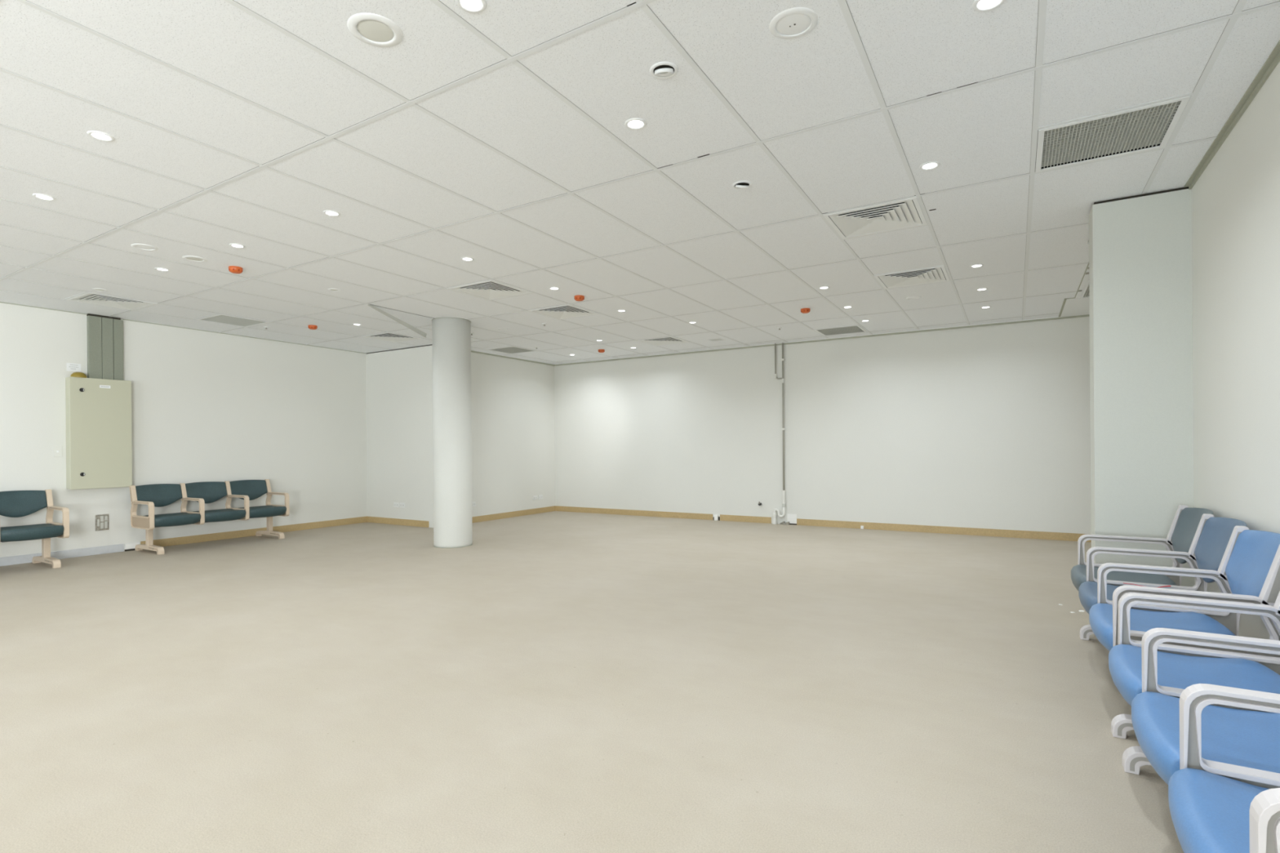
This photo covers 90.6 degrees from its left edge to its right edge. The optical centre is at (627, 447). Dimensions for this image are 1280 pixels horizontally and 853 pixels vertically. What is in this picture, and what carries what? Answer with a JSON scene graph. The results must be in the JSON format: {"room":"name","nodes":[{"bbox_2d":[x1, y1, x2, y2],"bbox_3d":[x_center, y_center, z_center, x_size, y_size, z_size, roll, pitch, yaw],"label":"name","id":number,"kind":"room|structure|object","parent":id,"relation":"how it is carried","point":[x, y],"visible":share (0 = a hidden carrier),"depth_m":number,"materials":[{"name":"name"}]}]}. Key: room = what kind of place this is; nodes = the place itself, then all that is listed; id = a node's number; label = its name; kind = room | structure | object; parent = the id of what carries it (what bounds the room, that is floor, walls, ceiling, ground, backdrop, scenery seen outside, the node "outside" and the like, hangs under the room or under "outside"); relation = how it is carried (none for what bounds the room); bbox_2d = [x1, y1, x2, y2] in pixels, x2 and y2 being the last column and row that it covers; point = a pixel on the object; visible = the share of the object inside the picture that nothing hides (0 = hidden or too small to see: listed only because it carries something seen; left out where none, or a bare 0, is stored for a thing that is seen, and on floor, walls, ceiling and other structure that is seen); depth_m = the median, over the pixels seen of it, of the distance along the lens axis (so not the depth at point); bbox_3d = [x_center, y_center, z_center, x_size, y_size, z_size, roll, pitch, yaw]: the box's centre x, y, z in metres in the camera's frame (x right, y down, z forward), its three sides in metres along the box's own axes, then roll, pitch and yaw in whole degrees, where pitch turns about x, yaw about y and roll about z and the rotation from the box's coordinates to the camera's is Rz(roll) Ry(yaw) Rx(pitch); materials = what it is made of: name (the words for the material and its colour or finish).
{"room":"hospital interior","nodes":[
{"label":"hospital interior","id":0,"kind":"room"},
{"bbox_2d":[0,302,367,557],"bbox_3d":[-7.806,-0.276,4.537,0.120,3.036,13.734,0,0,31],"label":"wall","id":1,"kind":"structure","parent":0,"point":[206,406],"depth_m":8.06,"materials":[{"name":"paint"}]},
{"bbox_2d":[53,446,62,457],"bbox_3d":[-6.249,0.049,6.947,0.012,0.112,0.075,0,0,31],"label":"wall switch","id":2,"kind":"object","parent":1,"relation":"attached to","point":[57,451],"visible":1,"depth_m":6.94,"materials":[{"name":"paint"}]},
{"bbox_2d":[0,543,124,566],"bbox_3d":[-8.628,1.203,3.051,0.012,0.090,10.330,0,0,31],"label":"baseboard","id":3,"kind":"structure","parent":1,"relation":"attached to","point":[20,559],"depth_m":7.02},
{"bbox_2d":[66,362,80,372],"bbox_3d":[-6.183,-0.890,7.073,0.004,0.090,0.125,0,0,31],"label":"wall sign","id":4,"kind":"object","parent":1,"relation":"attached to","point":[70,366],"visible":1,"depth_m":7.07,"materials":[{"name":"white paper"}]},
{"bbox_2d":[86,315,102,378],"bbox_3d":[-6.070,-1.131,7.212,0.054,0.712,0.118,0,0,31],"label":"duct","id":5,"kind":"object","parent":1,"relation":"attached to","point":[94,323],"visible":0.98,"depth_m":7.19,"materials":[{"name":"grey metal"}]},
{"bbox_2d":[65,372,132,489],"bbox_3d":[-6.010,-0.186,7.215,0.144,1.304,0.572,0,0,31],"label":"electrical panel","id":6,"kind":"object","parent":1,"relation":"attached to","point":[99,445],"depth_m":7.16,"materials":[{"name":"metal"}]},
{"bbox_2d":[95,514,108,530],"bbox_3d":[-6.037,0.866,7.279,0.017,0.182,0.126,0,0,31],"label":"outlet box","id":7,"kind":"object","parent":1,"relation":"attached to","point":[101,520],"visible":1,"depth_m":7.27,"materials":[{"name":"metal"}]},
{"bbox_2d":[100,522,103,528],"bbox_3d":[-6.034,0.902,7.273,0.007,0.070,0.030,0,0,31],"label":"socket","id":8,"kind":"object","parent":7,"relation":"attached to","point":[101,523],"depth_m":7.27,"materials":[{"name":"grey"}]},
{"bbox_2d":[104,521,107,528],"bbox_3d":[-6.014,0.896,7.306,0.007,0.080,0.027,0,0,31],"label":"socket","id":9,"kind":"object","parent":7,"relation":"attached to","point":[105,522],"depth_m":7.30,"materials":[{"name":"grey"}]},
{"bbox_2d":[86,313,120,319],"bbox_3d":[-6.028,-1.499,7.291,0.050,0.023,0.300,0,0,31],"label":"trim","id":10,"kind":"structure","parent":1,"relation":"attached to","point":[87,314],"depth_m":7.27,"materials":[{"name":"grey metal"}]},
{"bbox_2d":[101,317,113,379],"bbox_3d":[-6.010,-1.132,7.310,0.054,0.712,0.104,0,0,31],"label":"duct","id":11,"kind":"object","parent":1,"relation":"attached to","point":[107,326],"visible":0.98,"depth_m":7.29,"materials":[{"name":"grey metal"}]},
{"bbox_2d":[112,319,123,380],"bbox_3d":[-5.959,-1.132,7.401,0.048,0.712,0.093,0,0,31],"label":"duct","id":12,"kind":"object","parent":1,"relation":"attached to","point":[117,324],"visible":0.92,"depth_m":7.38,"materials":[{"name":"grey metal"}]},
{"bbox_2d":[124,542,140,551],"bbox_3d":[-5.882,1.185,7.525,0.020,0.085,0.150,0,0,31],"label":"stub","id":13,"kind":"object","parent":1,"relation":"attached to","point":[128,547],"visible":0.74,"depth_m":7.50,"materials":[{"name":"white paint"}]},
{"bbox_2d":[0,302,365,353],"bbox_3d":[-7.792,-1.493,4.452,0.008,0.010,13.614,0,0,31],"label":"trim","id":14,"kind":"structure","parent":1,"relation":"attached to","point":[0,302],"depth_m":8.00,"materials":[{"name":"grey metal"}]},
{"bbox_2d":[140,515,367,546],"bbox_3d":[-5.030,1.173,8.929,0.006,0.095,3.114,0,0,31],"label":"baseboard","id":15,"kind":"structure","parent":1,"relation":"attached to","point":[251,532],"depth_m":8.63,"materials":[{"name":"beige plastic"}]},
{"bbox_2d":[365,345,433,528],"bbox_3d":[-3.508,-0.153,9.887,1.618,2.724,0.120,0,0,31],"label":"wall","id":16,"kind":"structure","parent":0,"point":[399,382],"depth_m":9.82,"materials":[{"name":"paint"}]},
{"bbox_2d":[393,502,399,507],"bbox_3d":[-3.604,0.900,9.874,0.120,0.075,0.010,0,0,31],"label":"power outlet","id":17,"kind":"object","parent":16,"relation":"attached to","point":[395,504],"visible":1,"depth_m":9.87,"materials":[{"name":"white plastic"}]},
{"bbox_2d":[367,516,429,527],"bbox_3d":[-3.597,1.163,9.874,1.450,0.095,0.006,0,0,31],"label":"baseboard","id":18,"kind":"structure","parent":16,"relation":"attached to","point":[370,519],"depth_m":9.85,"materials":[{"name":"beige wood"}]},
{"bbox_2d":[400,502,404,507],"bbox_3d":[-3.485,0.899,9.801,0.120,0.075,0.010,0,0,31],"label":"power outlet","id":19,"kind":"object","parent":16,"relation":"attached to","point":[402,504],"visible":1,"depth_m":9.79,"materials":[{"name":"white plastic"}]},
{"bbox_2d":[471,349,555,516],"bbox_3d":[-2.095,-0.319,10.761,0.120,3.036,2.848,0,0,31],"label":"wall","id":20,"kind":"structure","parent":0,"point":[513,400],"depth_m":10.82,"materials":[{"name":"paint"}]},
{"bbox_2d":[471,506,555,523],"bbox_3d":[-2.062,1.151,10.677,0.006,0.095,2.728,0,0,31],"label":"baseboard","id":21,"kind":"structure","parent":20,"relation":"attached to","point":[527,512],"depth_m":10.80,"materials":[{"name":"beige wood"}]},
{"bbox_2d":[537,494,542,499],"bbox_3d":[-1.575,0.905,11.470,0.010,0.075,0.120,0,0,31],"label":"power outlet","id":22,"kind":"object","parent":20,"relation":"attached to","point":[540,496],"visible":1,"depth_m":11.46,"materials":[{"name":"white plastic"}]},
{"bbox_2d":[0,511,1183,852],"bbox_3d":[-2.325,1.250,2.785,11.276,0.100,16.703,0,0,31],"label":"floor","id":23,"kind":"structure","parent":0,"point":[554,682],"depth_m":3.02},
{"bbox_2d":[0,488,69,568],"bbox_3d":[-6.393,0.842,5.972,0.652,0.779,1.607,0,0,31],"label":"seat","id":24,"kind":"object","parent":23,"relation":"on","point":[13,504],"visible":1,"depth_m":6.50,"materials":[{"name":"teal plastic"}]},
{"bbox_2d":[129,479,289,555],"bbox_3d":[-5.184,0.832,7.946,0.652,0.779,1.607,0,0,31],"label":"seat","id":25,"kind":"object","parent":23,"relation":"on","point":[153,495],"visible":1,"depth_m":7.80,"materials":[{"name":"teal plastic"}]},
{"bbox_2d":[431,317,472,548],"bbox_3d":[-2.140,-0.171,7.737,0.463,2.739,0.463,0,0,31],"label":"round column","id":26,"kind":"structure","parent":23,"relation":"on","point":[451,336],"depth_m":7.54,"materials":[{"name":"paint"}]},
{"bbox_2d":[1071,504,1279,738],"bbox_3d":[2.595,0.751,3.076,0.652,0.823,1.706,0,0,31],"label":"seat","id":27,"kind":"object","parent":23,"relation":"on","point":[1244,563],"visible":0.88,"depth_m":2.77,"materials":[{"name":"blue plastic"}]},
{"bbox_2d":[1108,591,1279,852],"bbox_3d":[1.667,0.758,1.562,0.652,0.823,1.628,0,0,31],"label":"seat","id":28,"kind":"object","parent":23,"relation":"on","point":[1206,722],"visible":1,"depth_m":1.62,"materials":[{"name":"blue plastic"}]},
{"bbox_2d":[0,0,1279,364],"bbox_3d":[-2.348,-1.710,2.785,11.276,0.350,16.703,0,0,31],"label":"ceiling","id":29,"kind":"structure","parent":0,"point":[497,136],"depth_m":3.37,"materials":[{"name":"tile"}]},
{"bbox_2d":[32,193,56,200],"bbox_3d":[-3.561,-1.528,3.868,0.107,0.008,0.107,0,0,31],"label":"recessed light","id":30,"kind":"object","parent":29,"relation":"in","point":[44,197],"visible":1,"depth_m":3.87,"materials":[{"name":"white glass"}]},
{"bbox_2d":[92,288,107,291],"bbox_3d":[-5.079,-1.515,6.100,0.120,0.009,0.120,0,0,31],"label":"cover plate","id":31,"kind":"object","parent":29,"relation":"attached to","point":[95,289],"visible":1,"depth_m":6.10,"materials":[{"name":"white plastic"}]},
{"bbox_2d":[86,130,115,142],"bbox_3d":[-2.598,-1.535,3.125,0.107,0.008,0.107,0,0,31],"label":"recessed light","id":32,"kind":"object","parent":29,"relation":"in","point":[100,135],"visible":1,"depth_m":3.12,"materials":[{"name":"white glass"}]},
{"bbox_2d":[66,292,155,310],"bbox_3d":[-5.365,-1.564,6.591,0.576,0.108,0.576,0,0,31],"label":"ceiling vent","id":33,"kind":"object","parent":29,"relation":"in","point":[87,298],"visible":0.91,"depth_m":6.63,"materials":[{"name":"white metal"}]},
{"bbox_2d":[131,243,158,250],"bbox_3d":[-3.684,-1.526,4.835,0.170,0.009,0.170,0,0,31],"label":"cover plate","id":34,"kind":"object","parent":29,"relation":"attached to","point":[142,246],"visible":1,"depth_m":4.82,"materials":[{"name":"white plastic"}]},
{"bbox_2d":[155,267,169,271],"bbox_3d":[-3.988,-1.525,5.431,0.107,0.008,0.107,0,0,31],"label":"recessed light","id":35,"kind":"object","parent":29,"relation":"in","point":[157,268],"visible":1,"depth_m":5.43,"materials":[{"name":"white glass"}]},
{"bbox_2d":[182,255,207,262],"bbox_3d":[-3.510,-1.527,5.139,0.170,0.009,0.170,0,0,31],"label":"cover plate","id":36,"kind":"object","parent":29,"relation":"attached to","point":[191,258],"visible":1,"depth_m":5.13,"materials":[{"name":"white plastic"}]},
{"bbox_2d":[195,314,269,327],"bbox_3d":[-4.737,-1.524,7.615,0.572,0.019,0.572,0,0,31],"label":"ceiling vent","id":37,"kind":"object","parent":29,"relation":"in","point":[219,318],"visible":0.99,"depth_m":7.61,"materials":[{"name":"grey metal"}]},
{"bbox_2d":[228,266,243,274],"bbox_3d":[-3.340,-1.508,5.398,0.107,0.048,0.107,0,0,31],"label":"smoke detector","id":38,"kind":"object","parent":29,"relation":"attached to","point":[234,269],"visible":1,"depth_m":5.37,"materials":[{"name":"orange plastic"}]},
{"bbox_2d":[229,243,245,248],"bbox_3d":[-2.968,-1.532,4.818,0.107,0.008,0.107,0,0,31],"label":"recessed light","id":39,"kind":"object","parent":29,"relation":"in","point":[233,245],"visible":1,"depth_m":4.82,"materials":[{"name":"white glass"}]},
{"bbox_2d":[307,324,317,329],"bbox_3d":[-3.954,-1.503,7.955,0.107,0.048,0.107,0,0,31],"label":"smoke detector","id":40,"kind":"object","parent":29,"relation":"attached to","point":[310,326],"visible":1,"depth_m":7.92,"materials":[{"name":"orange plastic"}]},
{"bbox_2d":[322,209,340,216],"bbox_3d":[-1.946,-1.540,4.169,0.107,0.008,0.107,0,0,31],"label":"recessed light","id":41,"kind":"object","parent":29,"relation":"in","point":[328,212],"visible":1,"depth_m":4.16,"materials":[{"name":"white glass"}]},
{"bbox_2d":[328,288,340,291],"bbox_3d":[-2.856,-1.532,6.169,0.110,0.009,0.110,0,0,31],"label":"cover plate","id":42,"kind":"object","parent":29,"relation":"attached to","point":[329,289],"visible":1,"depth_m":6.16,"materials":[{"name":"white plastic"}]},
{"bbox_2d":[346,12,403,47],"bbox_3d":[-0.936,-1.547,2.354,0.196,0.009,0.196,0,0,31],"label":"ceiling speaker","id":43,"kind":"object","parent":29,"relation":"attached to","point":[371,28],"visible":1,"depth_m":2.34,"materials":[{"name":"white plastic"}]},
{"bbox_2d":[360,332,421,342],"bbox_3d":[-3.286,-1.579,8.836,0.576,0.108,0.576,0,0,31],"label":"ceiling vent","id":44,"kind":"object","parent":29,"relation":"in","point":[392,337],"visible":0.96,"depth_m":8.91,"materials":[{"name":"white metal"}]},
{"bbox_2d":[368,304,426,337],"bbox_3d":[-2.619,-1.438,7.259,0.032,0.210,0.992,0,0,19],"label":"ceiling tee","id":45,"kind":"structure","parent":29,"relation":"hanging from","point":[415,330],"depth_m":7.30,"materials":[{"name":"grey metal"}]},
{"bbox_2d":[460,257,474,261],"bbox_3d":[-1.314,-1.545,5.201,0.107,0.008,0.107,0,0,31],"label":"recessed light","id":46,"kind":"object","parent":29,"relation":"in","point":[465,259],"visible":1,"depth_m":5.21,"materials":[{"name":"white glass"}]},
{"bbox_2d":[455,0,487,13],"bbox_3d":[-0.545,-1.551,2.208,0.107,0.008,0.107,0,0,31],"label":"recessed light","id":47,"kind":"object","parent":29,"relation":"in","point":[468,6],"visible":1,"depth_m":2.22,"materials":[{"name":"white glass"}]},
{"bbox_2d":[447,280,531,300],"bbox_3d":[-1.355,-1.594,6.245,0.576,0.108,0.576,0,0,31],"label":"ceiling vent","id":48,"kind":"object","parent":29,"relation":"in","point":[490,290],"visible":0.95,"depth_m":6.30,"materials":[{"name":"white metal"}]},
{"bbox_2d":[497,328,508,330],"bbox_3d":[-1.632,-1.541,8.280,0.150,0.009,0.150,0,0,31],"label":"cover plate","id":49,"kind":"object","parent":29,"relation":"attached to","point":[500,329],"visible":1,"depth_m":8.28,"materials":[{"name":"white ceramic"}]},
{"bbox_2d":[486,346,536,354],"bbox_3d":[-1.834,-1.546,10.057,0.572,0.019,0.572,0,0,31],"label":"ceiling vent","id":50,"kind":"object","parent":29,"relation":"in","point":[513,349],"visible":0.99,"depth_m":10.04,"materials":[{"name":"grey metal"}]},
{"bbox_2d":[549,286,559,289],"bbox_3d":[-0.714,-1.550,6.181,0.107,0.008,0.107,0,0,31],"label":"recessed light","id":51,"kind":"object","parent":29,"relation":"in","point":[553,287],"visible":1,"depth_m":6.19,"materials":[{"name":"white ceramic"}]},
{"bbox_2d":[529,304,599,319],"bbox_3d":[-0.728,-1.599,7.269,0.576,0.108,0.576,0,0,31],"label":"ceiling vent","id":52,"kind":"object","parent":29,"relation":"in","point":[568,311],"visible":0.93,"depth_m":7.35,"materials":[{"name":"white metal"}]},
{"bbox_2d":[573,295,584,301],"bbox_3d":[-0.496,-1.530,6.517,0.107,0.048,0.107,0,0,31],"label":"smoke detector","id":53,"kind":"object","parent":29,"relation":"attached to","point":[578,298],"visible":1,"depth_m":6.48,"materials":[{"name":"orange plastic"}]},
{"bbox_2d":[598,349,604,352],"bbox_3d":[-0.416,-1.530,10.092,0.107,0.048,0.107,0,0,31],"label":"smoke detector","id":54,"kind":"object","parent":29,"relation":"attached to","point":[599,350],"visible":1,"depth_m":10.05,"materials":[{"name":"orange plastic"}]},
{"bbox_2d":[624,117,646,129],"bbox_3d":[0.039,-1.555,3.046,0.107,0.008,0.107,0,0,31],"label":"recessed light","id":55,"kind":"object","parent":29,"relation":"in","point":[635,123],"visible":1,"depth_m":3.04,"materials":[{"name":"white glass"}]},
{"bbox_2d":[637,336,688,346],"bbox_3d":[0.526,-1.608,9.315,0.576,0.108,0.576,0,0,31],"label":"ceiling vent","id":56,"kind":"object","parent":29,"relation":"in","point":[664,340],"visible":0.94,"depth_m":9.38,"materials":[{"name":"white metal"}]},
{"bbox_2d":[649,61,678,79],"bbox_3d":[0.150,-1.548,2.615,0.118,0.036,0.118,0,0,12],"label":"recessed light","id":57,"kind":"object","parent":29,"relation":"in","point":[663,69],"visible":1,"depth_m":2.60,"materials":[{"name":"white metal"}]},
{"bbox_2d":[707,337,724,341],"bbox_3d":[1.290,-1.570,9.222,0.200,0.019,0.200,0,0,31],"label":"ceiling vent","id":58,"kind":"object","parent":29,"relation":"in","point":[710,340],"visible":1,"depth_m":9.23,"materials":[{"name":"white metal"}]},
{"bbox_2d":[732,180,751,189],"bbox_3d":[0.681,-1.552,3.767,0.118,0.046,0.118,0,0,-10],"label":"light","id":59,"kind":"object","parent":29,"relation":"attached to","point":[742,184],"visible":1,"depth_m":3.74,"materials":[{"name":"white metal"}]},
{"bbox_2d":[768,7,817,39],"bbox_3d":[0.611,-1.558,2.332,0.176,0.009,0.176,0,0,31],"label":"cover plate","id":60,"kind":"object","parent":29,"relation":"attached to","point":[794,22],"visible":1,"depth_m":2.33,"materials":[{"name":"white plastic"}]},
{"bbox_2d":[800,307,810,313],"bbox_3d":[2.023,-1.549,7.202,0.107,0.048,0.107,0,0,31],"label":"smoke detector","id":61,"kind":"object","parent":29,"relation":"attached to","point":[806,310],"visible":1,"depth_m":7.17,"materials":[{"name":"orange plastic"}]},
{"bbox_2d":[818,286,829,288],"bbox_3d":[1.935,-1.570,6.236,0.107,0.008,0.107,0,0,31],"label":"recessed light","id":62,"kind":"object","parent":29,"relation":"in","point":[820,287],"visible":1,"depth_m":6.24,"materials":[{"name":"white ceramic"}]},
{"bbox_2d":[813,324,866,336],"bbox_3d":[2.886,-1.582,8.573,0.572,0.019,0.572,0,0,31],"label":"ceiling vent","id":63,"kind":"object","parent":29,"relation":"in","point":[854,329],"visible":1,"depth_m":8.58,"materials":[{"name":"grey metal"}]},
{"bbox_2d":[823,197,927,239],"bbox_3d":[1.715,-1.617,4.365,0.576,0.108,0.576,0,0,31],"label":"ceiling vent","id":64,"kind":"object","parent":29,"relation":"in","point":[905,213],"visible":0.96,"depth_m":4.39,"materials":[{"name":"white metal"}]},
{"bbox_2d":[874,266,950,288],"bbox_3d":[2.655,-1.625,5.900,0.576,0.108,0.576,0,0,31],"label":"ceiling vent","id":65,"kind":"object","parent":29,"relation":"in","point":[936,274],"visible":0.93,"depth_m":5.95,"materials":[{"name":"white metal"}]},
{"bbox_2d":[906,296,921,299],"bbox_3d":[3.019,-1.577,6.685,0.150,0.009,0.150,0,0,31],"label":"cover plate","id":66,"kind":"object","parent":29,"relation":"attached to","point":[909,297],"visible":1,"depth_m":6.67,"materials":[{"name":"white plastic"}]},
{"bbox_2d":[919,161,940,170],"bbox_3d":[1.683,-1.568,3.528,0.107,0.008,0.107,0,0,31],"label":"recessed light","id":67,"kind":"object","parent":29,"relation":"in","point":[930,165],"visible":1,"depth_m":3.52,"materials":[{"name":"white ceramic"}]},
{"bbox_2d":[969,263,983,267],"bbox_3d":[3.039,-1.578,5.512,0.107,0.008,0.107,0,0,31],"label":"recessed light","id":68,"kind":"object","parent":29,"relation":"in","point":[978,265],"visible":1,"depth_m":5.51,"materials":[{"name":"white plastic"}]},
{"bbox_2d":[976,288,987,290],"bbox_3d":[3.551,-1.582,6.348,0.107,0.008,0.107,0,0,31],"label":"recessed light","id":69,"kind":"object","parent":29,"relation":"in","point":[979,289],"visible":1,"depth_m":6.35,"materials":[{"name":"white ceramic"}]},
{"bbox_2d":[972,0,1004,12],"bbox_3d":[1.270,-1.565,2.222,0.107,0.008,0.107,0,0,31],"label":"recessed light","id":70,"kind":"object","parent":29,"relation":"in","point":[980,6],"visible":1,"depth_m":2.24,"materials":[{"name":"white ceramic"}]},
{"bbox_2d":[1080,280,1088,298],"bbox_3d":[4.923,-1.580,6.117,0.840,0.019,0.880,0,0,31],"label":"ceiling vent","id":71,"kind":"object","parent":29,"relation":"in","point":[1085,294],"visible":0.15,"depth_m":6.44,"materials":[{"name":"white metal"}]},
{"bbox_2d":[1035,95,1191,173],"bbox_3d":[2.425,-1.578,3.226,0.572,0.019,0.572,0,0,31],"label":"ceiling vent","id":72,"kind":"object","parent":29,"relation":"in","point":[1145,126],"visible":1,"depth_m":3.20,"materials":[{"name":"grey metal"}]},
{"bbox_2d":[554,316,1091,533],"bbox_3d":[2.735,-0.356,9.401,9.539,3.036,0.120,0,0,31],"label":"wall","id":73,"kind":"structure","parent":0,"point":[986,427],"depth_m":9.04,"materials":[{"name":"paint"}]},
{"bbox_2d":[714,515,718,520],"bbox_3d":[1.417,1.129,10.128,0.065,0.085,0.030,0,0,31],"label":"wall bracket","id":74,"kind":"object","parent":73,"relation":"attached to","point":[716,517],"visible":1,"depth_m":10.11,"materials":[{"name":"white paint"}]},
{"bbox_2d":[758,501,763,506],"bbox_3d":[2.035,0.876,9.728,0.080,0.082,0.064,0,0,31],"label":"pipe stub","id":75,"kind":"object","parent":73,"relation":"attached to","point":[760,503],"visible":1,"depth_m":9.74,"materials":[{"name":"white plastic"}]},
{"bbox_2d":[471,314,1089,365],"bbox_3d":[1.939,-1.552,8.213,9.439,0.020,2.728,0,0,31],"label":"trim","id":76,"kind":"structure","parent":73,"relation":"attached to","point":[1086,315],"depth_m":9.29,"materials":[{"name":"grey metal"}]},
{"bbox_2d":[772,342,789,524],"bbox_3d":[2.301,-0.201,9.557,0.254,2.732,0.068,0,0,31],"label":"pipe","id":77,"kind":"object","parent":73,"relation":"attached to","point":[784,504],"visible":1,"depth_m":9.52,"materials":[{"name":"grey metal"}]},
{"bbox_2d":[786,373,787,513],"bbox_3d":[2.397,-0.271,9.537,0.006,2.550,0.003,0,0,31],"label":"trim","id":78,"kind":"structure","parent":73,"relation":"attached to","point":[786,373],"depth_m":9.54,"materials":[{"name":"paint"}]},
{"bbox_2d":[786,513,796,524],"bbox_3d":[2.466,1.075,9.500,0.140,0.142,0.004,0,0,31],"label":"outlet box","id":79,"kind":"object","parent":73,"relation":"attached to","point":[792,518],"depth_m":9.50,"materials":[{"name":"white paint"}]},
{"bbox_2d":[555,506,1091,542],"bbox_3d":[2.665,1.115,9.377,9.413,0.095,0.006,0,0,31],"label":"baseboard","id":80,"kind":"structure","parent":73,"relation":"attached to","point":[873,526],"depth_m":8.98,"materials":[{"name":"beige wood"}]},
{"bbox_2d":[1058,262,1088,316],"bbox_3d":[4.514,-1.588,6.422,0.095,0.008,3.033,0,0,31],"label":"trim","id":81,"kind":"structure","parent":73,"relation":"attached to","point":[1064,300],"depth_m":6.76,"materials":[{"name":"grey metal"}]},
{"bbox_2d":[1088,188,1194,586],"bbox_3d":[3.767,-0.206,3.753,1.640,2.720,0.250,0,0,31],"label":"wall","id":82,"kind":"structure","parent":0,"point":[1140,301],"depth_m":3.95,"materials":[{"name":"paint"}]},
{"bbox_2d":[367,186,1188,353],"bbox_3d":[-0.326,-1.553,7.165,10.008,0.036,0.357,0,0,41],"label":"trim","id":83,"kind":"structure","parent":82,"relation":"attached to","point":[1183,188],"depth_m":3.98,"materials":[{"name":"grey metal"}]},
{"bbox_2d":[1060,265,1089,316],"bbox_3d":[4.903,-1.591,5.581,1.595,0.008,4.065,0,0,31],"label":"trim","id":84,"kind":"structure","parent":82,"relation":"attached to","point":[1075,306],"depth_m":7.07,"materials":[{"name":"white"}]},
{"bbox_2d":[1191,61,1279,639],"bbox_3d":[0.298,-0.338,-1.376,0.120,3.036,12.120,0,0,31],"label":"wall","id":85,"kind":"structure","parent":0,"point":[1236,198],"depth_m":2.99,"materials":[{"name":"paint"}]},
{"bbox_2d":[1183,40,1279,189],"bbox_3d":[0.223,-1.546,-1.335,0.034,0.026,12.120,0,0,31],"label":"trim","id":86,"kind":"structure","parent":85,"relation":"attached to","point":[1273,59],"depth_m":2.96,"materials":[{"name":"grey metal"}]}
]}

